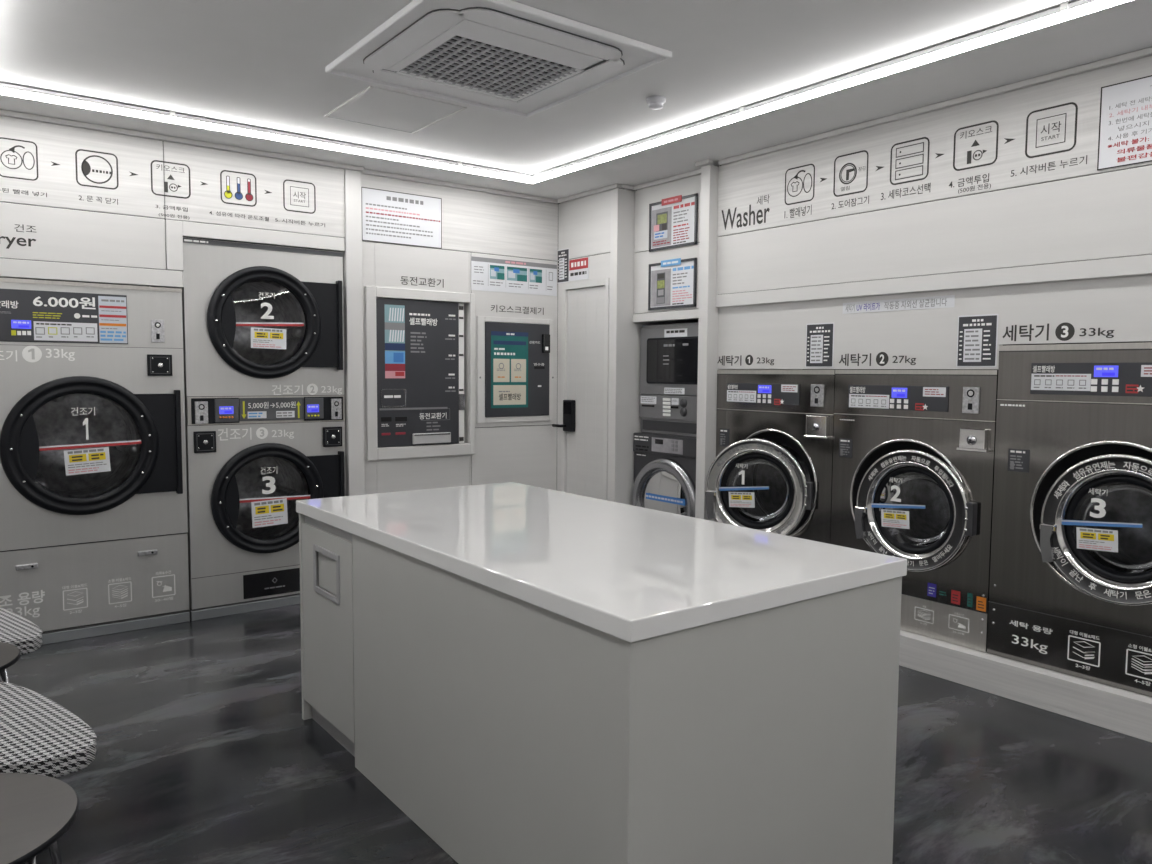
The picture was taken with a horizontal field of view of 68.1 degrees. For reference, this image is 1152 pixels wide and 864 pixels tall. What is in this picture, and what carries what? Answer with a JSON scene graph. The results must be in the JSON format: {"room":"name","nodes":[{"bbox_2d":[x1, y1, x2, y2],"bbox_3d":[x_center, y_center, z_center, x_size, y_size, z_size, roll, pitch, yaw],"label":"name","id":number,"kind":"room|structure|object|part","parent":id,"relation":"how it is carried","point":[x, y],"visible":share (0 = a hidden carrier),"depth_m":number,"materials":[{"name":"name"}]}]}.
{"room":"laundry","nodes":[
{"label":"laundry","id":0,"kind":"room"},
{"bbox_2d":[0,116,559,495],"bbox_3d":[-2.113,-0.302,5.293,4.530,2.640,0.997,-3,5,-37],"label":"wall","id":1,"kind":"structure","parent":0,"point":[128,242],"depth_m":4.99,"materials":[{"name":"white paint"}]},
{"bbox_2d":[0,224,35,248],"bbox_3d":[-2.758,-0.953,4.141,0.233,0.123,0.001,-3,5,-37],"label":"lettering","id":2,"kind":"object","parent":1,"relation":"attached to","point":[7,238],"visible":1,"depth_m":4.17},
{"bbox_2d":[0,137,46,196],"bbox_3d":[-2.737,-1.289,4.132,0.288,0.262,0.001,-3,5,-37],"label":"pictogram","id":3,"kind":"object","parent":1,"relation":"attached to","point":[12,149],"visible":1,"depth_m":4.15,"materials":[{"name":"black paint"}]},
{"bbox_2d":[75,149,118,204],"bbox_3d":[-2.444,-1.302,4.353,0.192,0.257,0.001,-3,5,-37],"label":"pictogram","id":4,"kind":"object","parent":1,"relation":"attached to","point":[85,167],"visible":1,"depth_m":4.34,"materials":[{"name":"black paint"}]},
{"bbox_2d":[42,595,299,644],"bbox_3d":[-2.539,1.045,4.487,2.782,0.058,0.044,-3,5,-37],"label":"baseboard","id":5,"kind":"structure","parent":1,"relation":"attached to","point":[74,634],"depth_m":4.68,"materials":[{"name":"metal"}]},
{"bbox_2d":[0,278,189,633],"bbox_3d":[-2.798,0.103,4.744,0.978,1.787,0.951,-3,5,-37],"label":"dryer","id":6,"kind":"object","parent":5,"relation":"on","point":[94,518],"visible":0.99,"depth_m":4.46,"materials":[{"name":"metal"}]},
{"bbox_3d":[-2.641,-0.578,4.274,0.702,0.256,0.006,-3,5,-37],"label":"control panel","id":7,"kind":"part","parent":6,"relation":"part of","materials":[{"name":"plastic"}]},
{"bbox_3d":[-2.531,0.072,4.379,0.718,0.718,0.046,-3,5,-37],"label":"door","id":8,"kind":"part","parent":6,"relation":"part of","materials":[{"name":"black plastic"}]},
{"bbox_3d":[-2.549,0.795,4.457,0.974,0.428,0.011,-3,5,-37],"label":"panel","id":9,"kind":"part","parent":6,"relation":"part of","materials":[{"name":"metal"}]},
{"bbox_3d":[-2.259,0.058,4.582,0.250,0.566,0.046,-3,5,-37],"label":"hinge plate","id":10,"kind":"part","parent":6,"relation":"part of","materials":[{"name":"black plastic"}]},
{"bbox_2d":[150,237,345,610],"bbox_3d":[-2.038,-0.069,5.308,0.904,2.064,0.951,-3,5,-37],"label":"dryer","id":11,"kind":"object","parent":5,"relation":"on","point":[263,325],"visible":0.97,"depth_m":4.95,"materials":[{"name":"metal"}]},
{"bbox_3d":[-1.778,-0.628,4.898,0.645,0.645,0.046,-3,5,-37],"label":"door","id":12,"kind":"part","parent":11,"relation":"part of","materials":[{"name":"black plastic"}]},
{"bbox_3d":[-1.777,-0.130,4.959,0.900,0.156,0.019,-3,5,-37],"label":"control panel","id":13,"kind":"part","parent":11,"relation":"part of","materials":[{"name":"metal"}]},
{"bbox_3d":[-1.785,0.388,4.969,0.648,0.648,0.046,-3,5,-37],"label":"door","id":14,"kind":"part","parent":11,"relation":"part of","materials":[{"name":"black plastic"}]},
{"bbox_3d":[-1.679,0.887,5.115,0.614,0.141,0.004,-3,5,-37],"label":"kick plate","id":15,"kind":"part","parent":11,"relation":"part of","materials":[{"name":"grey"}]},
{"bbox_3d":[-1.522,-0.640,5.089,0.252,0.536,0.046,-3,5,-37],"label":"hinge plate","id":16,"kind":"part","parent":11,"relation":"part of","materials":[{"name":"black plastic"}]},
{"bbox_3d":[-1.528,0.393,5.162,0.252,0.544,0.046,-3,5,-37],"label":"hinge plate","id":17,"kind":"part","parent":11,"relation":"part of","materials":[{"name":"black plastic"}]},
{"bbox_2d":[151,160,190,219],"bbox_3d":[-2.168,-1.295,4.564,0.196,0.294,0.001,-3,5,-37],"label":"pictogram","id":18,"kind":"object","parent":1,"relation":"attached to","point":[170,177],"visible":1,"depth_m":4.56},
{"bbox_2d":[210,170,268,220],"bbox_3d":[-1.886,-1.327,4.774,0.325,0.254,0.001,-3,5,-37],"label":"pictogram","id":19,"kind":"object","parent":1,"relation":"attached to","point":[228,194],"visible":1,"depth_m":4.77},
{"bbox_2d":[0,109,558,203],"bbox_3d":[-1.869,-1.576,4.792,4.410,0.025,0.081,-3,5,-37],"label":"trim","id":20,"kind":"structure","parent":1,"relation":"attached to","point":[6,113],"depth_m":4.78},
{"bbox_2d":[275,179,324,225],"bbox_3d":[-1.612,-1.339,4.982,0.295,0.250,0.001,-3,5,-37],"label":"pictogram","id":21,"kind":"object","parent":1,"relation":"attached to","point":[287,179],"visible":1,"depth_m":4.98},
{"bbox_2d":[361,187,441,248],"bbox_3d":[-1.102,-1.356,5.422,0.554,0.326,0.005,-3,5,-37],"label":"poster","id":22,"kind":"object","parent":1,"relation":"attached to","point":[392,217],"visible":0.98,"depth_m":5.42,"materials":[{"name":"paper"}]},
{"bbox_2d":[366,196,439,238],"bbox_3d":[-1.094,-1.361,5.425,0.516,0.247,0.001,-3,5,-37],"label":"print","id":23,"kind":"object","parent":22,"relation":"attached to","point":[388,198],"depth_m":5.39},
{"bbox_2d":[365,286,474,460],"bbox_3d":[-1.002,-0.377,5.562,0.776,1.089,0.020,-3,5,-37],"label":"trim","id":24,"kind":"structure","parent":1,"relation":"attached to","point":[371,292],"depth_m":5.46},
{"bbox_2d":[376,298,464,446],"bbox_3d":[-1.060,-0.404,5.638,0.636,0.975,0.227,-3,5,-37],"label":"machine","id":25,"kind":"object","parent":1,"relation":"attached to","point":[421,396],"visible":1,"depth_m":5.55,"materials":[{"name":"black plastic"}]},
{"bbox_2d":[384,304,404,377],"bbox_3d":[-1.154,-0.576,5.435,0.139,0.466,0.001,-3,5,-37],"label":"picture","id":26,"kind":"object","parent":25,"relation":"attached to","point":[394,314],"depth_m":5.43,"materials":[{"name":"multicoloured paper"}]},
{"bbox_2d":[379,313,455,430],"bbox_3d":[-1.024,-0.389,5.549,0.549,0.767,0.001,-3,5,-37],"label":"print","id":27,"kind":"object","parent":25,"relation":"attached to","point":[423,320],"depth_m":5.57},
{"bbox_2d":[412,432,450,443],"bbox_3d":[-0.951,0.041,5.625,0.276,0.070,0.021,-3,5,-37],"label":"tray","id":28,"kind":"object","parent":25,"relation":"on","point":[417,437],"depth_m":5.61,"materials":[{"name":"silver metal"}]},
{"bbox_2d":[400,276,443,287],"bbox_3d":[-0.997,-0.975,5.533,0.309,0.056,0.001,-3,5,-37],"label":"lettering","id":29,"kind":"object","parent":1,"relation":"attached to","point":[430,279],"depth_m":5.53},
{"bbox_2d":[471,256,556,295],"bbox_3d":[-0.423,-1.084,5.959,0.711,0.224,0.005,-3,5,-37],"label":"guide","id":30,"kind":"object","parent":1,"relation":"attached to","point":[487,274],"visible":1,"depth_m":5.95,"materials":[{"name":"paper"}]},
{"bbox_2d":[477,316,553,422],"bbox_3d":[-0.410,-0.435,5.991,0.638,0.730,0.046,-3,5,-37],"label":"kiosk","id":31,"kind":"object","parent":1,"relation":"attached to","point":[515,377],"visible":1,"depth_m":5.98,"materials":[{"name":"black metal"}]},
{"bbox_2d":[530,341,543,386],"bbox_3d":[-0.280,-0.486,6.094,0.131,0.326,0.001,-3,5,-37],"label":"print","id":32,"kind":"object","parent":31,"relation":"attached to","point":[531,341],"depth_m":6.09},
{"bbox_2d":[491,305,543,314],"bbox_3d":[-0.409,-0.859,5.988,0.442,0.051,0.001,-3,5,-37],"label":"lettering","id":33,"kind":"object","parent":1,"relation":"attached to","point":[491,305],"depth_m":6.00},
{"bbox_2d":[0,0,1151,198],"bbox_3d":[0.267,-1.529,2.667,5.450,0.205,7.800,-3,5,-37],"label":"ceiling","id":34,"kind":"structure","parent":0,"point":[257,63],"depth_m":3.60,"materials":[{"name":"paint"}]},
{"bbox_2d":[0,83,532,182],"bbox_3d":[-1.498,-1.607,4.683,3.052,0.052,0.024,-3,5,-37],"label":"led light strip","id":35,"kind":"object","parent":34,"relation":"attached to","point":[7,89],"visible":1,"depth_m":4.48,"materials":[{"name":"plastic"}]},
{"bbox_2d":[324,86,466,133],"bbox_3d":[-0.908,-1.597,4.254,0.505,0.006,0.570,-3,5,-37],"label":"access hatch","id":36,"kind":"object","parent":34,"relation":"attached to","point":[374,106],"visible":1,"depth_m":4.23,"materials":[{"name":"paint"}]},
{"bbox_2d":[325,0,671,117],"bbox_3d":[-0.340,-1.531,3.529,1.038,0.027,1.038,-3,5,-37],"label":"air conditioner","id":37,"kind":"object","parent":34,"relation":"attached to","point":[507,56],"visible":1,"depth_m":3.43,"materials":[{"name":"white plastic"}]},
{"bbox_2d":[394,35,585,101],"bbox_3d":[-0.375,-1.539,3.624,0.627,0.020,0.561,-3,5,-37],"label":"grille","id":38,"kind":"object","parent":37,"relation":"attached to","point":[462,64],"depth_m":3.61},
{"bbox_3d":[-0.349,-1.529,3.554,0.659,0.013,0.694,-3,5,-37],"label":"grille frame","id":39,"kind":"part","parent":37,"relation":"part of","materials":[{"name":"white plastic"}]},
{"bbox_2d":[0,1,1075,174],"bbox_3d":[0.204,-1.462,2.426,3.075,0.007,5.685,-3,5,-37],"label":"trim","id":40,"kind":"structure","parent":34,"relation":"attached to","point":[1075,1],"depth_m":4.39,"materials":[{"name":"white"}]},
{"bbox_2d":[646,96,665,109],"bbox_3d":[0.378,-1.552,4.028,0.092,0.046,0.092,-3,5,-37],"label":"smoke detector","id":41,"kind":"object","parent":34,"relation":"attached to","point":[655,102],"visible":1,"depth_m":4.00,"materials":[{"name":"white plastic"}]},
{"bbox_2d":[532,0,1128,182],"bbox_3d":[1.419,-1.494,3.349,0.024,0.052,5.630,-3,5,-37],"label":"led light strip","id":42,"kind":"object","parent":34,"relation":"attached to","point":[1067,10],"visible":1,"depth_m":3.60,"materials":[{"name":"plastic"}]},
{"bbox_2d":[0,604,1151,863],"bbox_3d":[0.248,1.256,2.860,5.450,0.100,7.800,-3,5,-37],"label":"floor","id":43,"kind":"structure","parent":0,"point":[206,753],"depth_m":2.98,"materials":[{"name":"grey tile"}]},
{"bbox_2d":[0,642,19,671],"bbox_3d":[-1.933,0.953,2.566,0.452,0.518,0.452,-3,5,-37],"label":"side table","id":44,"kind":"object","parent":43,"relation":"on","point":[9,653],"visible":0.58,"depth_m":2.63,"materials":[{"name":"black metal"}]},
{"bbox_2d":[0,607,42,682],"bbox_3d":[-2.284,0.757,2.877,0.696,0.862,0.720,3,5,38],"label":"lounge chair","id":45,"kind":"object","parent":43,"relation":"on","point":[16,630],"visible":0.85,"depth_m":2.94,"materials":[{"name":"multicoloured fabric"}]},
{"bbox_3d":[-1.990,0.970,3.000,0.103,0.424,0.023,1,4,7],"label":"leg","id":46,"kind":"part","parent":45,"relation":"part of","materials":[{"name":"silver metal"}]},
{"bbox_3d":[-2.239,0.711,2.930,0.691,0.070,0.572,3,5,38],"label":"seat","id":47,"kind":"part","parent":45,"relation":"part of","materials":[{"name":"fabric"}]},
{"bbox_2d":[0,773,78,863],"bbox_3d":[-1.230,1.021,1.647,0.481,0.518,0.481,-3,5,-37],"label":"side table","id":48,"kind":"object","parent":43,"relation":"on","point":[36,810],"visible":1,"depth_m":1.70,"materials":[{"name":"black plastic"}]},
{"bbox_3d":[-1.017,1.032,1.630,0.053,0.501,0.021,1,4,8],"label":"leg","id":49,"kind":"part","parent":48,"relation":"part of","materials":[{"name":"silver metal"}]},
{"bbox_2d":[0,682,96,863],"bbox_3d":[-1.623,0.820,2.037,0.696,0.862,0.720,3,5,38],"label":"lounge chair","id":50,"kind":"object","parent":43,"relation":"on","point":[38,735],"visible":0.9,"depth_m":2.09,"materials":[{"name":"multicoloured fabric"}]},
{"bbox_3d":[-1.579,0.774,2.090,0.691,0.070,0.572,3,5,38],"label":"seat","id":51,"kind":"part","parent":50,"relation":"part of","materials":[{"name":"fabric"}]},
{"bbox_3d":[-1.330,1.033,2.160,0.103,0.424,0.023,1,4,7],"label":"leg","id":52,"kind":"part","parent":50,"relation":"part of","materials":[{"name":"silver metal"}]},
{"bbox_2d":[299,513,901,863],"bbox_3d":[-0.097,0.780,2.912,1.007,0.838,2.010,-3,5,-37],"label":"kitchen island","id":53,"kind":"object","parent":43,"relation":"on","point":[506,728],"visible":0.91,"depth_m":2.19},
{"bbox_3d":[-0.696,0.721,3.704,1.004,0.838,0.020,-3,5,-37],"label":"panel","id":54,"kind":"part","parent":53,"relation":"part of","materials":[{"name":"white laminate"}]},
{"bbox_3d":[-0.927,0.525,3.165,0.007,0.180,0.254,-3,5,-37],"label":"flap frame","id":55,"kind":"part","parent":53,"relation":"part of","materials":[{"name":"white plastic"}]},
{"bbox_3d":[-0.928,0.731,3.196,0.016,0.714,0.502,-3,5,-37],"label":"door","id":56,"kind":"part","parent":53,"relation":"part of","materials":[{"name":"white laminate"}]},
{"bbox_2d":[296,482,906,642],"bbox_3d":[-0.093,0.336,2.881,1.020,0.048,2.030,-3,5,-37],"label":"island countertop","id":57,"kind":"structure","parent":53,"relation":"on","point":[629,573],"depth_m":2.42,"materials":[{"name":"white stone"}]},
{"bbox_3d":[0.505,0.839,2.121,1.004,0.838,0.020,-3,5,-37],"label":"panel","id":58,"kind":"part","parent":53,"relation":"part of","materials":[{"name":"white laminate"}]},
{"bbox_2d":[632,432,696,517],"bbox_3d":[0.857,0.508,5.764,0.745,0.994,0.670,-3,5,-37],"label":"washer","id":59,"kind":"object","parent":43,"relation":"on","point":[664,464],"visible":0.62,"depth_m":5.54,"materials":[{"name":"grey metal"}]},
{"bbox_2d":[635,436,648,455],"bbox_3d":[0.440,0.093,5.725,0.001,0.130,0.144,-3,5,-37],"label":"print","id":60,"kind":"object","parent":59,"relation":"attached to","point":[635,436],"depth_m":5.72},
{"bbox_3d":[0.570,0.479,5.560,0.045,0.621,0.621,-3,5,-37],"label":"door","id":61,"kind":"part","parent":59,"relation":"part of","materials":[{"name":"silver metal"}]},
{"bbox_3d":[0.572,0.479,5.561,0.018,0.445,0.445,-3,5,-37],"label":"glass","id":62,"kind":"part","parent":59,"relation":"part of","materials":[{"name":"clear glass"}]},
{"bbox_3d":[0.594,0.089,5.532,0.012,0.125,0.666,-3,5,-37],"label":"control panel","id":63,"kind":"part","parent":59,"relation":"part of","materials":[{"name":"grey metal"}]},
{"bbox_2d":[639,322,698,436],"bbox_3d":[0.908,-0.353,5.736,0.714,0.724,0.666,-3,5,-37],"label":"dryer","id":64,"kind":"object","parent":59,"relation":"on","point":[668,352],"visible":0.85,"depth_m":5.55,"materials":[{"name":"grey metal"}]},
{"bbox_3d":[0.636,-0.117,5.546,0.018,0.235,0.662,-3,5,-37],"label":"control panel","id":65,"kind":"part","parent":64,"relation":"part of","materials":[{"name":"grey metal"}]},
{"bbox_3d":[0.638,-0.461,5.523,0.015,0.442,0.662,-3,5,-37],"label":"door","id":66,"kind":"part","parent":64,"relation":"part of","materials":[{"name":"grey metal"}]},
{"bbox_2d":[557,56,1151,520],"bbox_3d":[2.042,-0.196,4.177,0.996,2.640,7.700,-3,5,-37],"label":"wall","id":67,"kind":"structure","parent":0,"point":[1072,245],"depth_m":4.12,"materials":[{"name":"white paint"}]},
{"bbox_2d":[558,248,568,282],"bbox_3d":[-0.093,-1.192,6.122,0.004,0.238,0.143,-3,5,-37],"label":"list","id":68,"kind":"object","parent":67,"relation":"attached to","point":[563,255],"visible":1,"depth_m":6.11,"materials":[{"name":"paper"}]},
{"bbox_2d":[558,252,566,279],"bbox_3d":[-0.098,-1.195,6.124,0.001,0.195,0.111,-3,5,-37],"label":"print","id":69,"kind":"object","parent":68,"relation":"attached to","point":[562,256],"depth_m":6.12,"materials":[{"name":"paper"}]},
{"bbox_2d":[552,286,604,499],"bbox_3d":[0.019,-0.015,6.012,0.102,1.980,0.511,-3,5,-37],"label":"door","id":70,"kind":"structure","parent":67,"relation":"in","point":[583,409],"depth_m":5.99,"materials":[{"name":"white wood"}]},
{"bbox_3d":[-0.124,-0.046,6.156,0.049,0.022,0.106,-3,5,-37],"label":"lever handle","id":71,"kind":"part","parent":70,"relation":"part of","materials":[{"name":"black plastic"}]},
{"bbox_2d":[569,257,588,280],"bbox_3d":[0.019,-1.141,5.976,0.004,0.150,0.226,-3,5,-37],"label":"sign","id":72,"kind":"object","parent":67,"relation":"attached to","point":[578,268],"visible":1,"depth_m":5.97,"materials":[{"name":"paper"}]},
{"bbox_2d":[561,278,609,499],"bbox_3d":[0.065,-0.033,6.004,0.038,2.034,0.529,-3,5,-37],"label":"trim","id":73,"kind":"structure","parent":67,"relation":"attached to","point":[600,282],"depth_m":5.95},
{"bbox_2d":[648,258,696,309],"bbox_3d":[0.609,-0.942,5.428,0.017,0.309,0.432,-3,5,-37],"label":"framed poster","id":74,"kind":"object","parent":67,"relation":"attached to","point":[672,283],"visible":1,"depth_m":5.42,"materials":[{"name":"paper"}]},
{"bbox_2d":[649,193,697,251],"bbox_3d":[0.611,-1.327,5.403,0.017,0.318,0.433,-3,5,-37],"label":"framed poster","id":75,"kind":"object","parent":67,"relation":"attached to","point":[673,221],"visible":1,"depth_m":5.39,"materials":[{"name":"paper"}]},
{"bbox_2d":[717,355,773,365],"bbox_3d":[0.975,-0.415,4.923,0.001,0.062,0.432,-3,5,-37],"label":"lettering","id":76,"kind":"object","parent":67,"relation":"attached to","point":[749,359],"visible":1,"depth_m":4.91},
{"bbox_2d":[722,194,769,229],"bbox_3d":[0.961,-1.246,4.850,0.001,0.154,0.362,-3,5,-37],"label":"lettering","id":77,"kind":"object","parent":67,"relation":"attached to","point":[768,209],"visible":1,"depth_m":4.83},
{"bbox_2d":[784,164,814,217],"bbox_3d":[1.191,-1.282,4.544,0.001,0.266,0.196,-3,5,-37],"label":"pictogram","id":78,"kind":"object","parent":67,"relation":"attached to","point":[796,175],"visible":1,"depth_m":4.54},
{"bbox_2d":[805,322,833,367],"bbox_3d":[1.287,-0.458,4.506,0.004,0.234,0.178,-3,5,-37],"label":"list","id":79,"kind":"object","parent":67,"relation":"attached to","point":[819,336],"visible":1,"depth_m":4.50,"materials":[{"name":"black paper"}]},
{"bbox_2d":[807,327,829,362],"bbox_3d":[1.282,-0.460,4.508,0.001,0.191,0.142,-3,5,-37],"label":"print","id":80,"kind":"object","parent":79,"relation":"attached to","point":[818,338],"depth_m":4.51,"materials":[{"name":"black paper"}]},
{"bbox_2d":[832,150,868,208],"bbox_3d":[1.382,-1.268,4.291,0.001,0.266,0.220,-3,5,-37],"label":"pictogram","id":81,"kind":"object","parent":67,"relation":"attached to","point":[842,168],"visible":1,"depth_m":4.30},
{"bbox_2d":[558,47,1151,202],"bbox_3d":[1.984,-1.457,3.466,0.174,0.025,6.790,-3,5,-37],"label":"trim","id":82,"kind":"structure","parent":67,"relation":"attached to","point":[1146,52],"depth_m":4.03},
{"bbox_2d":[839,352,915,365],"bbox_3d":[1.492,-0.363,4.241,0.001,0.070,0.434,-3,5,-37],"label":"lettering","id":83,"kind":"object","parent":67,"relation":"attached to","point":[882,357],"visible":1,"depth_m":4.22},
{"bbox_2d":[843,295,954,313],"bbox_3d":[1.553,-0.618,4.145,0.002,0.056,0.602,-3,5,-37],"label":"notice","id":84,"kind":"object","parent":67,"relation":"attached to","point":[948,301],"visible":1,"depth_m":4.12,"materials":[{"name":"paper"}]},
{"bbox_2d":[846,298,946,311],"bbox_3d":[1.547,-0.618,4.151,0.001,0.037,0.547,-3,5,-37],"label":"print","id":85,"kind":"object","parent":84,"relation":"attached to","point":[891,305],"depth_m":4.13},
{"bbox_2d":[881,137,930,199],"bbox_3d":[1.567,-1.249,4.048,0.001,0.260,0.258,-3,5,-37],"label":"pictogram","id":86,"kind":"object","parent":67,"relation":"attached to","point":[892,193],"visible":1,"depth_m":4.03,"materials":[{"name":"black paint"}]},
{"bbox_2d":[949,120,998,192],"bbox_3d":[1.765,-1.216,3.788,0.001,0.294,0.219,-3,5,-37],"label":"pictogram","id":87,"kind":"object","parent":67,"relation":"attached to","point":[975,143],"visible":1,"depth_m":3.78,"materials":[{"name":"black paint"}]},
{"bbox_2d":[956,314,998,366],"bbox_3d":[1.800,-0.408,3.829,0.004,0.234,0.186,-3,5,-37],"label":"list","id":88,"kind":"object","parent":67,"relation":"attached to","point":[977,335],"visible":1,"depth_m":3.83,"materials":[{"name":"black paper"}]},
{"bbox_2d":[959,319,991,361],"bbox_3d":[1.795,-0.411,3.833,0.001,0.191,0.147,-3,5,-37],"label":"print","id":89,"kind":"object","parent":88,"relation":"attached to","point":[975,335],"depth_m":3.83,"materials":[{"name":"paper"}]},
{"bbox_2d":[899,630,1151,741],"bbox_3d":[2.746,1.117,3.309,0.915,0.150,5.314,-3,5,-37],"label":"plinth","id":90,"kind":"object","parent":67,"relation":"attached to","point":[1122,711],"depth_m":3.62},
{"bbox_2d":[705,370,834,543],"bbox_3d":[1.292,0.277,4.958,1.055,1.271,0.830,-3,5,-37],"label":"washing machine","id":91,"kind":"object","parent":90,"relation":"on","point":[771,470],"visible":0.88,"depth_m":4.74,"materials":[{"name":"metal"}]},
{"bbox_3d":[0.763,0.413,4.833,0.064,0.163,0.035,3,5,32],"label":"handle","id":92,"kind":"part","parent":91,"relation":"part of","materials":[{"name":"silver metal"}]},
{"bbox_3d":[1.015,0.327,4.752,0.588,0.588,0.118,3,5,32],"label":"door","id":93,"kind":"part","parent":91,"relation":"part of","materials":[{"name":"silver metal"}]},
{"bbox_2d":[729,459,788,521],"bbox_3d":[1.050,0.323,4.808,0.353,0.353,0.110,3,5,32],"label":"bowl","id":94,"kind":"object","parent":91,"relation":"on","point":[735,471],"depth_m":4.81,"materials":[{"name":"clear glass"}]},
{"bbox_2d":[727,385,797,404],"bbox_3d":[1.045,-0.214,4.825,0.001,0.114,0.513,-3,5,-37],"label":"print","id":95,"kind":"object","parent":91,"relation":"attached to","point":[736,394],"depth_m":4.82,"materials":[{"name":"plastic"}]},
{"bbox_3d":[1.051,-0.218,4.823,0.004,0.113,0.525,-3,5,-37],"label":"control panel","id":96,"kind":"part","parent":91,"relation":"part of","materials":[{"name":"grey plastic"}]},
{"bbox_2d":[831,370,997,652],"bbox_3d":[1.883,0.323,4.352,0.847,1.271,0.844,-3,5,-37],"label":"washing machine","id":97,"kind":"object","parent":90,"relation":"on","point":[914,450],"visible":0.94,"depth_m":4.08,"materials":[{"name":"metal"}]},
{"bbox_3d":[1.430,0.456,4.285,0.035,0.163,0.064,-3,5,-37],"label":"handle","id":98,"kind":"part","parent":97,"relation":"part of","materials":[{"name":"silver metal"}]},
{"bbox_3d":[1.617,0.376,4.102,0.016,0.365,0.365,-3,5,-37],"label":"glass","id":99,"kind":"part","parent":97,"relation":"part of","materials":[{"name":"glass"}]},
{"bbox_2d":[849,386,945,410],"bbox_3d":[1.555,-0.166,4.154,0.001,0.111,0.520,-3,5,-37],"label":"print","id":100,"kind":"object","parent":97,"relation":"attached to","point":[861,398],"depth_m":4.14,"materials":[{"name":"plastic"}]},
{"bbox_3d":[1.559,-0.167,4.155,0.004,0.118,0.538,-3,5,-37],"label":"control panel","id":101,"kind":"part","parent":97,"relation":"part of","materials":[{"name":"grey plastic"}]},
{"bbox_3d":[1.639,0.375,4.118,0.118,0.588,0.588,-3,5,-37],"label":"door","id":102,"kind":"part","parent":97,"relation":"part of","materials":[{"name":"silver metal"}]},
{"bbox_2d":[891,473,949,545],"bbox_3d":[1.691,0.373,4.158,0.110,0.353,0.353,-3,5,-37],"label":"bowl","id":103,"kind":"object","parent":97,"relation":"on","point":[904,477],"depth_m":4.17,"materials":[{"name":"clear glass"}]},
{"bbox_2d":[987,342,1151,696],"bbox_3d":[2.436,0.324,3.620,0.847,1.379,0.978,-3,5,-37],"label":"washing machine","id":104,"kind":"object","parent":90,"relation":"on","point":[1070,588],"visible":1,"depth_m":3.54,"materials":[{"name":"metal"}]},
{"bbox_3d":[1.973,0.465,3.567,0.035,0.163,0.064,-3,5,-37],"label":"handle","id":105,"kind":"part","parent":104,"relation":"part of","materials":[{"name":"silver metal"}]},
{"bbox_3d":[2.113,-0.212,3.419,0.004,0.132,0.560,-3,5,-37],"label":"control panel","id":106,"kind":"part","parent":104,"relation":"part of","materials":[{"name":"plastic"}]},
{"bbox_2d":[1031,365,1151,392],"bbox_3d":[2.098,-0.214,3.432,0.001,0.110,0.515,-3,5,-37],"label":"print","id":107,"kind":"object","parent":104,"relation":"attached to","point":[1044,378],"depth_m":3.45,"materials":[{"name":"plastic"}]},
{"bbox_3d":[2.184,0.384,3.396,0.118,0.599,0.599,-3,5,-37],"label":"door","id":108,"kind":"part","parent":104,"relation":"part of","materials":[{"name":"silver metal"}]},
{"bbox_2d":[1077,483,1151,572],"bbox_3d":[2.237,0.382,3.436,0.110,0.359,0.359,-3,5,-37],"label":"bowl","id":109,"kind":"object","parent":104,"relation":"on","point":[1084,505],"depth_m":3.48,"materials":[{"name":"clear glass"}]},
{"bbox_2d":[1011,102,1086,176],"bbox_3d":[1.959,-1.213,3.531,0.001,0.260,0.304,-3,5,-37],"label":"pictogram","id":110,"kind":"object","parent":67,"relation":"attached to","point":[1073,103],"visible":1,"depth_m":3.52,"materials":[{"name":"black paint"}]},
{"bbox_2d":[1003,322,1113,340],"bbox_3d":[2.004,-0.418,3.561,0.001,0.076,0.444,-3,5,-37],"label":"lettering","id":111,"kind":"object","parent":67,"relation":"attached to","point":[1065,331],"visible":1,"depth_m":3.54},
{"bbox_2d":[1097,75,1151,170],"bbox_3d":[2.333,-1.175,3.036,0.005,0.323,0.860,-3,5,-37],"label":"poster","id":112,"kind":"object","parent":67,"relation":"attached to","point":[1125,121],"visible":1,"depth_m":3.30,"materials":[{"name":"paper"}]},
{"bbox_2d":[1108,97,1151,161],"bbox_3d":[2.264,-1.181,3.123,0.001,0.286,0.568,-3,5,-37],"label":"print","id":113,"kind":"object","parent":112,"relation":"attached to","point":[1121,112],"depth_m":3.28}
]}

